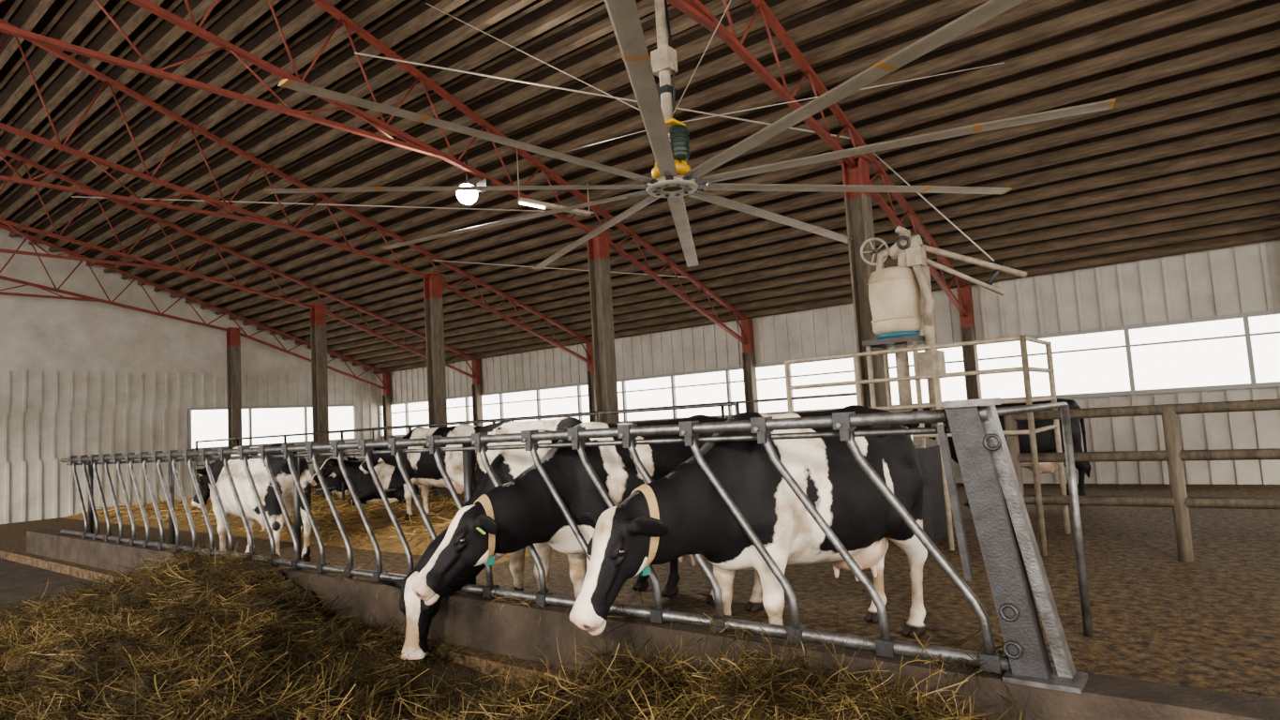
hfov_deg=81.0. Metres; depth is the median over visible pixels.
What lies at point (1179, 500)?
rail
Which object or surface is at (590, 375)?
wall post
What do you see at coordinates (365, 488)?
cow
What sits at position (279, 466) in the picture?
cow
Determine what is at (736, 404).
rail
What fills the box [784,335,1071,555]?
rail
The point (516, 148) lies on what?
cable
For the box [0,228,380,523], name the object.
wall
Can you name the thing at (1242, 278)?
wall
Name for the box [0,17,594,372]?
roof truss
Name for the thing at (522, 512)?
cow
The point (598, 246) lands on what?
post
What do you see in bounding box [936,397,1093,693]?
end post
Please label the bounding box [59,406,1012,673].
rail
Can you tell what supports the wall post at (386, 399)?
on the floor at (1212, 621)
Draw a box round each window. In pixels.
[187,403,357,450]
[378,308,1279,437]
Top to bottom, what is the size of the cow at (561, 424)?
1.466 m
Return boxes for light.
[517,190,591,216]
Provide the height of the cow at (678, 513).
1.497 m
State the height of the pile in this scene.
0.996 m
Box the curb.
[26,528,1279,719]
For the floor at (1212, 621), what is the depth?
5.98 m
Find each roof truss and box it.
[0,0,754,353]
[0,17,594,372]
[0,147,481,385]
[0,223,390,395]
[665,0,974,327]
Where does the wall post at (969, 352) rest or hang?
on the floor at (1212, 621)
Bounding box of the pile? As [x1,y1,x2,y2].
[0,535,1036,719]
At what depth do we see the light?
11.34 m
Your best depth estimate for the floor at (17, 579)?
9.58 m
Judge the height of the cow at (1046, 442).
1.466 m
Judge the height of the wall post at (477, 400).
2.800 m
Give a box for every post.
[226,327,242,448]
[310,303,329,496]
[382,394,392,439]
[423,271,450,497]
[471,384,483,481]
[582,225,619,423]
[586,370,596,421]
[742,351,759,412]
[835,154,888,411]
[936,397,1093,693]
[960,325,982,399]
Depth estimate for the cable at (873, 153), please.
8.78 m
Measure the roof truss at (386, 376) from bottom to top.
5.112 m
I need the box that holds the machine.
[860,225,1026,541]
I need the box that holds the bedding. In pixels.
[60,484,554,563]
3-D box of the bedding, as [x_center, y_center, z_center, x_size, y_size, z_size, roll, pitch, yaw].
[-5.532,2.939,15.696,15.530,0.696,7.128,-7,-6,38]
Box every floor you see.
[0,481,1279,699]
[0,557,104,603]
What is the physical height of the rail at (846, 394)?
1.722 m
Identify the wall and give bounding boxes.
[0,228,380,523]
[377,239,1279,484]
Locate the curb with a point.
(1103, 696)
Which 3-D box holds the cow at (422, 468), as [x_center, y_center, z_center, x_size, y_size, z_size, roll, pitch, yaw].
[-3.339,1.771,11.660,2.671,1.466,0.796,-6,-5,29]
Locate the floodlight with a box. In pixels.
[455,151,491,205]
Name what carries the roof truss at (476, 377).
on the wall post at (477, 400)
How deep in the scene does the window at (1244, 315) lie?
12.70 m
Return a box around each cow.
[191,443,312,561]
[312,458,431,505]
[321,455,361,499]
[358,423,481,520]
[379,429,679,659]
[411,414,763,612]
[476,416,582,488]
[569,404,927,638]
[903,398,1091,506]
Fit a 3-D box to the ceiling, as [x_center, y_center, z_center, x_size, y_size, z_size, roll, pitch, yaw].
[-2.568,-3.536,8.045,31.800,4.604,20.300,-7,-6,38]
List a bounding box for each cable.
[516,148,519,185]
[872,151,994,261]
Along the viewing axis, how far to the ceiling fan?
6.58 m
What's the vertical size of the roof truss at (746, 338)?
5.113 m
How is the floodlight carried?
hanging from the ceiling
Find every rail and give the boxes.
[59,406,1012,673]
[195,401,739,506]
[328,392,856,459]
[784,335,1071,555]
[1003,398,1279,562]
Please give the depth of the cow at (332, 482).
16.33 m
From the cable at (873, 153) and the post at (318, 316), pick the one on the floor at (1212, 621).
the post at (318, 316)
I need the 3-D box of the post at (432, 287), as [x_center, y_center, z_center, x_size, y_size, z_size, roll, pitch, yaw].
[-4.109,0.591,15.154,0.400,4.705,0.400,-7,-6,38]
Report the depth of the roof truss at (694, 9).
8.97 m
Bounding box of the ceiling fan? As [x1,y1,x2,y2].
[263,0,1115,268]
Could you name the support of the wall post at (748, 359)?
on the floor at (1212, 621)
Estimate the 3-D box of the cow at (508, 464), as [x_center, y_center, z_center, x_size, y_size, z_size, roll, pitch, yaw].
[-0.675,1.263,5.855,2.568,1.466,0.756,0,-6,-40]
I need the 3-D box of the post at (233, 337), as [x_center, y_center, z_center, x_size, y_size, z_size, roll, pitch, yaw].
[-11.171,1.460,20.665,0.400,4.705,0.400,-7,-6,38]
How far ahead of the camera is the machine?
8.40 m
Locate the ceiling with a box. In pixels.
[0,0,1279,373]
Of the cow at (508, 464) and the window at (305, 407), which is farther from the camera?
the window at (305, 407)
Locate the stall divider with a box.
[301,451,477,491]

